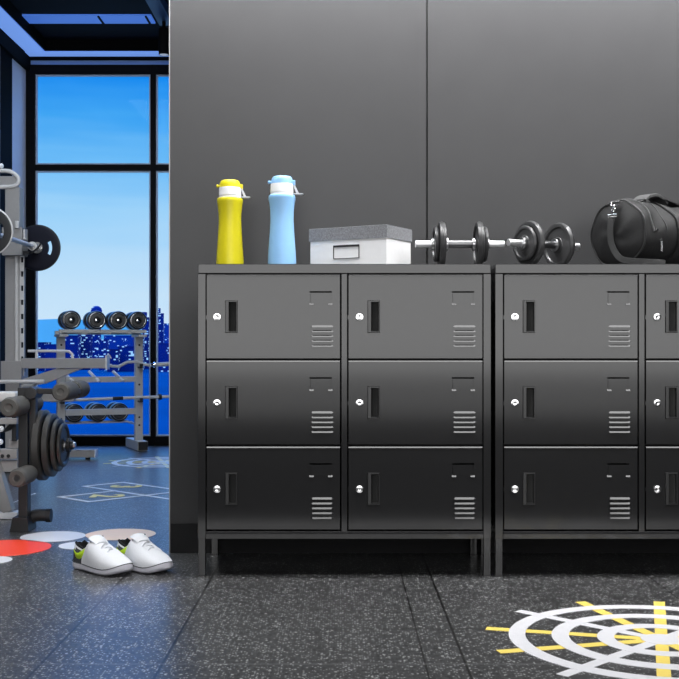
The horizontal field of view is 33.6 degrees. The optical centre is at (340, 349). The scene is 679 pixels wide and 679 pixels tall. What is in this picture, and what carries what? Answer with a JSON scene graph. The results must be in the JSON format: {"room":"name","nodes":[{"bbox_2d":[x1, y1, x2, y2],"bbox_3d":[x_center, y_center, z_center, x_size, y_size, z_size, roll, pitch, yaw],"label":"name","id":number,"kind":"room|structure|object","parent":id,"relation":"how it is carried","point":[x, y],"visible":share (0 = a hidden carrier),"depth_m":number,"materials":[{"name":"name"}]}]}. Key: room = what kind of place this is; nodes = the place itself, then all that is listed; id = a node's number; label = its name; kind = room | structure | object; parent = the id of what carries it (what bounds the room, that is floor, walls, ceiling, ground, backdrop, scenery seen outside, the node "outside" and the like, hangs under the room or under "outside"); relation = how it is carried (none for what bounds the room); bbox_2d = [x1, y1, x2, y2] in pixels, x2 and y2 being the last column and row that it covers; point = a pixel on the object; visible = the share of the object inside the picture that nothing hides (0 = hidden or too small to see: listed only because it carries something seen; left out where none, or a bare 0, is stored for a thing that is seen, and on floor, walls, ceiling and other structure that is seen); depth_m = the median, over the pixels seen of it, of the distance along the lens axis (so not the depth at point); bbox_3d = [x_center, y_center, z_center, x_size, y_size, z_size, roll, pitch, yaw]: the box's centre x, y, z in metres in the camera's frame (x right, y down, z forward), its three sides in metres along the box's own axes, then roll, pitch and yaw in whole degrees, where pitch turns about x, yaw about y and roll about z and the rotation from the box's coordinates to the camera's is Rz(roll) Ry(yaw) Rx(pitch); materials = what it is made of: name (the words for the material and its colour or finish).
{"room":"gym","nodes":[
{"label":"gym","id":0,"kind":"room"},
{"bbox_2d":[12,59,25,357],"bbox_3d":[-2.320,-0.750,2.800,0.120,2.871,11.000,0,0,0],"label":"wall","id":1,"kind":"structure","parent":0,"point":[18,72],"depth_m":7.94,"materials":[{"name":"blue paint"}]},
{"bbox_2d":[0,47,11,447],"bbox_3d":[-2.254,-0.660,7.570,0.012,2.690,0.260,0,0,0],"label":"trim","id":2,"kind":"structure","parent":1,"relation":"attached to","point":[5,58],"depth_m":7.50,"materials":[{"name":"black paint"}]},
{"bbox_2d":[0,6,44,50],"bbox_3d":[0.870,-2.147,2.700,6.260,0.078,10.800,0,0,0],"label":"trim","id":3,"kind":"structure","parent":1,"relation":"attached to","point":[0,6],"depth_m":7.39,"materials":[{"name":"blue paint"}]},
{"bbox_2d":[0,28,168,69],"bbox_3d":[-0.830,-2.056,2.700,2.860,0.102,10.800,0,0,0],"label":"trim","id":4,"kind":"structure","parent":1,"relation":"attached to","point":[18,54],"depth_m":8.07,"materials":[{"name":"black paint"}]},
{"bbox_2d":[9,0,168,39],"bbox_3d":[0.870,-2.236,2.740,6.500,0.100,11.120,0,0,0],"label":"ceiling","id":5,"kind":"structure","parent":0,"point":[48,31],"depth_m":7.56,"materials":[{"name":"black paint"}]},
{"bbox_2d":[0,0,158,50],"bbox_3d":[0.956,-2.147,2.620,6.087,0.077,10.640,0,0,0],"label":"trim","id":6,"kind":"structure","parent":5,"relation":"attached to","point":[47,45],"depth_m":7.93,"materials":[{"name":"black paint"}]},
{"bbox_2d":[22,14,154,24],"bbox_3d":[-1.684,-2.176,7.415,0.897,0.020,0.179,0,0,0],"label":"ceiling panel","id":7,"kind":"object","parent":5,"relation":"attached to","point":[103,19],"visible":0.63,"depth_m":7.38,"materials":[{"name":"blue paint"}]},
{"bbox_2d":[146,0,168,25],"bbox_3d":[-1.140,-2.151,5.875,0.090,0.070,2.950,0,0,0],"label":"track","id":8,"kind":"object","parent":5,"relation":"attached to","point":[159,8],"visible":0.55,"depth_m":7.04,"materials":[{"name":"black metal"}]},
{"bbox_2d":[159,21,168,55],"bbox_3d":[-1.140,-2.006,7.250,0.068,0.219,0.068,0,0,0],"label":"track spotlight","id":9,"kind":"object","parent":8,"relation":"hanging from","point":[163,31],"visible":0.98,"depth_m":7.22,"materials":[{"name":"black paint"}]},
{"bbox_2d":[31,60,168,64],"bbox_3d":[0.870,-2.116,8.150,6.260,0.139,0.100,0,0,0],"label":"wall","id":10,"kind":"structure","parent":0,"point":[33,62],"depth_m":8.10,"materials":[{"name":"blue paint"}]},
{"bbox_2d":[0,7,159,55],"bbox_3d":[0.743,-2.105,6.332,5.995,0.006,3.465,0,0,0],"label":"light","id":11,"kind":"object","parent":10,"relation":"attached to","point":[8,25],"visible":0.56,"depth_m":7.89,"materials":[{"name":"plastic"}]},
{"bbox_2d":[26,65,168,445],"bbox_3d":[0.870,-0.681,8.110,6.260,2.732,0.080,0,0,0],"label":"window","id":12,"kind":"structure","parent":10,"relation":"in","point":[153,72],"depth_m":8.07,"materials":[{"name":"black metal"}]},
{"bbox_2d":[0,446,678,678],"bbox_3d":[0.810,0.745,2.700,6.380,0.120,10.800,0,0,0],"label":"floor","id":13,"kind":"structure","parent":0,"point":[251,615],"depth_m":3.01,"materials":[{"name":"rubber"}]},
{"bbox_2d":[0,556,11,562],"bbox_3d":[-1.146,0.684,3.664,0.148,0.001,0.148,0,0,0],"label":"floor marking","id":14,"kind":"object","parent":13,"relation":"on","point":[3,559],"visible":1,"depth_m":3.67,"materials":[{"name":"white paint"}]},
{"bbox_2d":[0,540,50,555],"bbox_3d":[-1.172,0.684,3.892,0.332,0.001,0.332,0,0,0],"label":"floor marking","id":15,"kind":"object","parent":13,"relation":"on","point":[7,547],"visible":1,"depth_m":3.90,"materials":[{"name":"red paint"}]},
{"bbox_2d":[0,380,89,531],"bbox_3d":[-1.297,0.401,4.434,0.935,0.566,0.420,0,0,44],"label":"bench","id":16,"kind":"object","parent":13,"relation":"on","point":[23,405],"visible":0.98,"depth_m":4.25,"materials":[{"name":"black metal"}]},
{"bbox_2d":[30,410,49,479],"bbox_3d":[-1.150,0.367,4.350,0.030,0.272,0.272,0,0,0],"label":"weight plate","id":17,"kind":"object","parent":16,"relation":"on","point":[35,445],"visible":0.44,"depth_m":4.24,"materials":[{"name":"black rubber"}]},
{"bbox_2d":[41,413,58,476],"bbox_3d":[-1.117,0.367,4.350,0.026,0.244,0.244,0,0,0],"label":"weight plate","id":18,"kind":"object","parent":16,"relation":"on","point":[50,418],"visible":0.57,"depth_m":4.26,"materials":[{"name":"grey metal"}]},
{"bbox_2d":[50,419,63,471],"bbox_3d":[-1.091,0.367,4.350,0.020,0.204,0.204,0,0,0],"label":"weight plate","id":19,"kind":"object","parent":16,"relation":"on","point":[54,431],"visible":0.48,"depth_m":4.28,"materials":[{"name":"black rubber"}]},
{"bbox_2d":[56,423,69,466],"bbox_3d":[-1.072,0.367,4.350,0.016,0.168,0.168,0,0,0],"label":"weight plate","id":20,"kind":"object","parent":16,"relation":"on","point":[63,431],"visible":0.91,"depth_m":4.33,"materials":[{"name":"grey metal"}]},
{"bbox_2d":[20,531,84,541],"bbox_3d":[-1.057,0.684,4.133,0.235,0.001,0.235,0,0,0],"label":"floor marking","id":21,"kind":"object","parent":13,"relation":"on","point":[50,536],"visible":1,"depth_m":4.13,"materials":[{"name":"white paint"}]},
{"bbox_2d":[0,163,110,472],"bbox_3d":[-1.704,-0.197,6.685,0.759,1.763,0.870,0,0,0],"label":"machine","id":22,"kind":"object","parent":13,"relation":"on","point":[14,370],"visible":0.79,"depth_m":6.50,"materials":[{"name":"grey metal"}]},
{"bbox_2d":[0,233,39,250],"bbox_3d":[-1.785,-0.601,6.100,0.054,0.054,1.240,0,0,0],"label":"barbell","id":23,"kind":"object","parent":22,"relation":"on","point":[31,246],"visible":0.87,"depth_m":6.37,"materials":[{"name":"metal"}]},
{"bbox_2d":[0,209,12,252],"bbox_3d":[-1.785,-0.601,5.698,0.253,0.253,0.028,0,0,0],"label":"weight plate","id":24,"kind":"object","parent":23,"relation":"attached to","point":[7,237],"visible":1,"depth_m":5.69,"materials":[{"name":"grey metal"}]},
{"bbox_2d":[25,225,60,270],"bbox_3d":[-1.785,-0.601,6.623,0.273,0.273,0.028,0,0,0],"label":"weight plate","id":25,"kind":"object","parent":23,"relation":"attached to","point":[40,260],"visible":0.66,"depth_m":6.61,"materials":[{"name":"black metal"}]},
{"bbox_2d":[58,541,91,548],"bbox_3d":[-0.907,0.684,3.945,0.161,0.001,0.161,0,0,0],"label":"floor marking","id":26,"kind":"object","parent":13,"relation":"on","point":[70,545],"visible":0.35,"depth_m":3.94,"materials":[{"name":"white paint"}]},
{"bbox_2d":[54,329,147,450],"bbox_3d":[-1.652,0.272,7.674,0.596,0.818,0.373,0,0,-24],"label":"dumbbell rack","id":27,"kind":"object","parent":13,"relation":"on","point":[137,443],"visible":0.72,"depth_m":7.63,"materials":[{"name":"grey metal"}]},
{"bbox_2d":[58,310,80,328],"bbox_3d":[-1.816,-0.200,7.523,0.124,0.124,0.196,0,0,-24],"label":"dumbbell","id":28,"kind":"object","parent":27,"relation":"on","point":[71,319],"visible":1,"depth_m":7.44,"materials":[{"name":"metal"}]},
{"bbox_2d":[65,402,83,422],"bbox_3d":[-1.834,0.426,7.684,0.128,0.128,0.206,0,0,-24],"label":"dumbbell","id":29,"kind":"object","parent":27,"relation":"on","point":[74,419],"visible":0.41,"depth_m":7.60,"materials":[{"name":"metal"}]},
{"bbox_2d":[83,311,105,328],"bbox_3d":[-1.663,-0.200,7.589,0.125,0.124,0.196,0,0,-24],"label":"dumbbell","id":30,"kind":"object","parent":27,"relation":"on","point":[93,319],"visible":0.98,"depth_m":7.51,"materials":[{"name":"metal"}]},
{"bbox_2d":[84,402,106,421],"bbox_3d":[-1.687,0.426,7.748,0.128,0.128,0.206,0,0,-24],"label":"dumbbell","id":31,"kind":"object","parent":27,"relation":"on","point":[92,405],"visible":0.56,"depth_m":7.67,"materials":[{"name":"metal"}]},
{"bbox_2d":[105,311,127,329],"bbox_3d":[-1.528,-0.200,7.648,0.124,0.124,0.196,0,0,-24],"label":"dumbbell","id":32,"kind":"object","parent":27,"relation":"on","point":[117,320],"visible":0.98,"depth_m":7.57,"materials":[{"name":"metal"}]},
{"bbox_2d":[106,402,127,420],"bbox_3d":[-1.555,0.426,7.806,0.128,0.128,0.206,0,0,-24],"label":"dumbbell","id":33,"kind":"object","parent":27,"relation":"on","point":[111,405],"visible":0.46,"depth_m":7.72,"materials":[{"name":"metal"}]},
{"bbox_2d":[76,394,168,400],"bbox_3d":[-1.504,0.323,7.608,0.900,0.046,0.042,0,0,-24],"label":"bar","id":34,"kind":"object","parent":27,"relation":"attached to","point":[159,396],"visible":0.62,"depth_m":7.61,"materials":[{"name":"grey metal"}]},
{"bbox_2d":[126,311,146,329],"bbox_3d":[-1.408,-0.200,7.700,0.125,0.124,0.196,0,0,-24],"label":"dumbbell","id":35,"kind":"object","parent":27,"relation":"on","point":[137,320],"visible":0.93,"depth_m":7.62,"materials":[{"name":"metal"}]},
{"bbox_2d":[110,360,168,367],"bbox_3d":[-1.487,0.095,7.616,0.864,0.052,0.040,0,0,-24],"label":"bar","id":36,"kind":"object","parent":27,"relation":"on","point":[154,364],"visible":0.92,"depth_m":7.67,"materials":[{"name":"silver metal"}]},
{"bbox_2d":[72,535,132,575],"bbox_3d":[-0.736,0.631,3.485,0.250,0.108,0.114,0,0,38],"label":"shoe","id":37,"kind":"object","parent":13,"relation":"on","point":[99,557],"visible":1,"depth_m":3.45,"materials":[{"name":"white fabric"}]},
{"bbox_2d":[58,482,168,501],"bbox_3d":[-0.949,0.684,5.276,1.041,0.002,0.566,0,0,44],"label":"grid","id":38,"kind":"object","parent":13,"relation":"on","point":[136,485],"visible":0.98,"depth_m":5.33,"materials":[{"name":"white paint"}]},
{"bbox_2d":[85,529,155,539],"bbox_3d":[-0.818,0.684,4.181,0.258,0.001,0.258,0,0,0],"label":"floor marking","id":39,"kind":"object","parent":13,"relation":"on","point":[110,534],"visible":0.78,"depth_m":4.20,"materials":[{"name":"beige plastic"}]},
{"bbox_2d":[103,457,168,467],"bbox_3d":[-1.090,0.684,6.880,0.714,0.002,0.714,0,0,-15],"label":"target","id":40,"kind":"object","parent":13,"relation":"on","point":[150,462],"visible":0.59,"depth_m":6.84,"materials":[{"name":"white paint"}]},
{"bbox_2d":[116,533,173,573],"bbox_3d":[-0.613,0.631,3.518,0.250,0.108,0.114,0,0,42],"label":"shoe","id":41,"kind":"object","parent":13,"relation":"on","point":[146,557],"visible":0.85,"depth_m":3.47,"materials":[{"name":"white leather"}]},
{"bbox_2d":[198,264,490,576],"bbox_3d":[0.010,0.212,3.584,0.885,0.945,0.381,0,0,0],"label":"locker","id":42,"kind":"object","parent":13,"relation":"on","point":[336,401],"visible":1,"depth_m":3.40,"materials":[{"name":"metal"}]},
{"bbox_2d":[216,179,250,263],"bbox_3d":[-0.340,-0.399,3.560,0.109,0.276,0.086,0,0,0],"label":"water bottle","id":43,"kind":"object","parent":42,"relation":"on","point":[230,201],"visible":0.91,"depth_m":3.53,"materials":[{"name":"yellow plastic"}]},
{"bbox_2d":[208,435,340,445],"bbox_3d":[-0.204,0.288,3.603,0.409,0.012,0.315,0,0,0],"label":"shelf","id":44,"kind":"object","parent":42,"relation":"attached to","point":[340,435],"depth_m":3.45,"materials":[{"name":"metal"}]},
{"bbox_2d":[208,357,340,360],"bbox_3d":[-0.204,0.029,3.603,0.409,0.012,0.315,0,0,0],"label":"shelf","id":45,"kind":"object","parent":42,"relation":"attached to","point":[340,357],"depth_m":3.45,"materials":[{"name":"metal"}]},
{"bbox_2d":[268,175,303,263],"bbox_3d":[-0.174,-0.404,3.550,0.112,0.288,0.089,0,0,0],"label":"water bottle","id":46,"kind":"object","parent":42,"relation":"on","point":[281,250],"visible":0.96,"depth_m":3.52,"materials":[{"name":"blue plastic"}]},
{"bbox_2d":[309,224,411,263],"bbox_3d":[0.062,-0.323,3.597,0.280,0.125,0.176,0,0,30],"label":"storage box","id":47,"kind":"object","parent":42,"relation":"on","point":[372,244],"visible":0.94,"depth_m":3.52,"materials":[{"name":"white cardboard"}]},
{"bbox_2d":[347,435,480,445],"bbox_3d":[0.224,0.288,3.603,0.410,0.012,0.315,0,0,0],"label":"shelf","id":48,"kind":"object","parent":42,"relation":"attached to","point":[347,435],"depth_m":3.45,"materials":[{"name":"metal"}]},
{"bbox_2d":[347,357,480,360],"bbox_3d":[0.224,0.029,3.603,0.410,0.012,0.315,0,0,0],"label":"shelf","id":49,"kind":"object","parent":42,"relation":"attached to","point":[348,359],"depth_m":3.45,"materials":[{"name":"metal"}]},
{"bbox_2d":[415,221,504,263],"bbox_3d":[0.373,-0.332,3.530,0.280,0.143,0.143,0,0,-2],"label":"dumbbell","id":50,"kind":"object","parent":42,"relation":"on","point":[480,244],"visible":0.99,"depth_m":3.50,"materials":[{"name":"metal"}]},
{"bbox_2d":[480,264,678,576],"bbox_3d":[0.909,0.212,3.584,0.885,0.945,0.381,0,0,0],"label":"locker","id":51,"kind":"object","parent":13,"relation":"on","point":[585,357],"visible":0.96,"depth_m":3.40,"materials":[{"name":"metal"}]},
{"bbox_2d":[506,221,579,263],"bbox_3d":[0.638,-0.332,3.540,0.280,0.143,0.143,0,0,-29],"label":"dumbbell","id":52,"kind":"object","parent":51,"relation":"on","point":[529,243],"visible":0.99,"depth_m":3.51,"materials":[{"name":"metal"}]},
{"bbox_2d":[503,444,634,445],"bbox_3d":[0.695,0.288,3.603,0.409,0.012,0.315,0,0,0],"label":"shelf","id":53,"kind":"object","parent":51,"relation":"attached to","point":[503,444],"depth_m":3.45,"materials":[{"name":"metal"}]},
{"bbox_2d":[503,358,634,360],"bbox_3d":[0.695,0.029,3.603,0.409,0.012,0.315,0,0,0],"label":"shelf","id":54,"kind":"object","parent":51,"relation":"attached to","point":[503,358],"depth_m":3.45,"materials":[{"name":"metal"}]},
{"bbox_2d":[590,193,678,263],"bbox_3d":[0.989,-0.377,3.583,0.416,0.236,0.229,0,0,-39],"label":"duffel bag","id":55,"kind":"object","parent":51,"relation":"on","point":[637,230],"visible":0.92,"depth_m":3.46,"materials":[{"name":"black fabric"}]},
{"bbox_2d":[645,444,678,445],"bbox_3d":[1.123,0.288,3.603,0.410,0.012,0.315,0,0,0],"label":"shelf","id":56,"kind":"object","parent":51,"relation":"attached to","point":[645,444],"depth_m":3.45,"materials":[{"name":"metal"}]},
{"bbox_2d":[645,358,678,360],"bbox_3d":[1.123,0.029,3.603,0.410,0.012,0.315,0,0,0],"label":"shelf","id":57,"kind":"object","parent":51,"relation":"attached to","point":[645,358],"depth_m":3.45,"materials":[{"name":"metal"}]},
{"bbox_2d":[485,601,678,678],"bbox_3d":[0.758,0.684,2.662,0.830,0.002,0.830,0,0,-15],"label":"floor marking","id":58,"kind":"object","parent":13,"relation":"on","point":[660,639],"visible":1,"depth_m":2.66,"materials":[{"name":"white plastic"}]},
{"bbox_2d":[169,0,678,552],"bbox_3d":[1.710,-0.750,3.870,4.581,2.871,0.140,0,0,0],"label":"wall","id":59,"kind":"structure","parent":0,"point":[415,115],"depth_m":3.80,"materials":[{"name":"grey"}]},
{"bbox_2d":[170,523,678,552],"bbox_3d":[1.708,0.635,3.797,4.565,0.100,0.006,0,0,0],"label":"baseboard","id":60,"kind":"structure","parent":59,"relation":"attached to","point":[183,536],"depth_m":3.79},
{"label":"outside","id":61,"kind":"structure","parent":0,"visible":0},
{"bbox_2d":[38,368,168,433],"bbox_3d":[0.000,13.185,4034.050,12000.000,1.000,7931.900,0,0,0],"label":"sea","id":62,"kind":"structure","parent":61,"point":[101,389],"depth_m":277.33,"materials":[{"name":"blue liquid"}]},
{"bbox_2d":[38,342,50,370],"bbox_3d":[-183.358,4.012,676.241,15.259,17.346,14.400,0,0,0],"label":"building","id":63,"kind":"structure","parent":62,"relation":"on","point":[41,345],"depth_m":669.19,"materials":[{"name":"blue"}]},
{"bbox_2d":[45,344,65,371],"bbox_3d":[-165.914,4.651,653.998,9.914,16.068,9.914,0,0,0],"label":"building","id":64,"kind":"structure","parent":62,"relation":"on","point":[47,346],"depth_m":649.23,"materials":[{"name":"blue"}]},
{"bbox_2d":[65,335,80,368],"bbox_3d":[-170.854,1.683,714.123,10.163,22.003,10.163,0,0,0],"label":"building","id":65,"kind":"structure","parent":62,"relation":"on","point":[73,342],"depth_m":709.22,"materials":[{"name":"blue"}]},
{"bbox_2d":[81,327,92,369],"bbox_3d":[-164.161,-1.906,723.074,8.065,29.183,8.065,0,0,0],"label":"building","id":66,"kind":"structure","parent":62,"relation":"on","point":[86,340],"depth_m":719.16,"materials":[{"name":"blue"}]},
{"bbox_2d":[91,306,101,357],"bbox_3d":[-169.897,-9.033,782.010,7.874,43.437,7.874,0,0,0],"label":"building","id":67,"kind":"structure","parent":62,"relation":"on","point":[96,338],"depth_m":779.31,"materials":[{"name":"blue"}]},
{"bbox_2d":[99,339,108,369],"bbox_3d":[-147.797,2.988,701.725,5.368,19.395,5.368,0,0,0],"label":"building","id":68,"kind":"structure","parent":62,"relation":"on","point":[103,343],"depth_m":699.25,"materials":[{"name":"blue"}]},
{"bbox_2d":[107,349,120,371],"bbox_3d":[-131.751,6.093,652.413,6.743,13.185,6.743,0,0,0],"label":"building","id":69,"kind":"structure","parent":62,"relation":"on","point":[114,353],"depth_m":649.23,"materials":[{"name":"blue"}]},
{"bbox_2d":[104,335,133,348],"bbox_3d":[-146.404,1.497,746.241,18.783,22.376,14.400,0,0,0],"label":"building","id":70,"kind":"structure","parent":62,"relation":"on","point":[115,341],"depth_m":739.28,"materials":[{"name":"blue"}]},
{"bbox_2d":[118,346,133,371],"bbox_3d":[-125.876,5.214,663.925,9.767,14.941,9.768,0,0,0],"label":"building","id":71,"kind":"structure","parent":62,"relation":"on","point":[126,352],"depth_m":659.29,"materials":[{"name":"blue"}]},
{"bbox_2d":[143,337,144,369],"bbox_3d":[-127.550,2.313,712.076,6.069,20.743,6.069,0,0,0],"label":"building","id":72,"kind":"structure","parent":62,"relation":"on","point":[143,337],"depth_m":712.26,"materials":[{"name":"blue"}]},
{"bbox_2d":[142,312,148,368],"bbox_3d":[-129.421,-6.304,752.236,6.389,37.978,6.389,0,0,0],"label":"building","id":73,"kind":"structure","parent":62,"relation":"on","point":[146,327],"depth_m":749.27,"materials":[{"name":"blue"}]},
{"bbox_2d":[158,308,163,342],"bbox_3d":[-123.482,-7.954,771.241,4.157,41.279,4.400,0,0,0],"label":"building","id":74,"kind":"structure","parent":62,"relation":"on","point":[160,315],"depth_m":769.29,"materials":[{"name":"blue"}]},
{"bbox_2d":[158,343,168,371],"bbox_3d":[-102.921,4.363,656.241,14.815,16.644,14.400,0,0,0],"label":"building","id":75,"kind":"structure","parent":62,"relation":"on","point":[163,348],"depth_m":649.23,"materials":[{"name":"blue"}]},
{"bbox_2d":[164,323,168,342],"bbox_3d":[-129.724,-3.712,853.012,7.942,32.794,7.942,0,0,0],"label":"building","id":76,"kind":"structure","parent":62,"relation":"on","point":[166,325],"depth_m":849.24,"materials":[{"name":"blue"}]},
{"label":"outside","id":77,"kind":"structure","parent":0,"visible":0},
{"bbox_2d":[38,319,141,343],"bbox_3d":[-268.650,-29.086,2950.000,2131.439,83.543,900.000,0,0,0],"label":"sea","id":78,"kind":"structure","parent":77,"point":[47,328],"depth_m":2544.67,"materials":[{"name":"blue liquid"}]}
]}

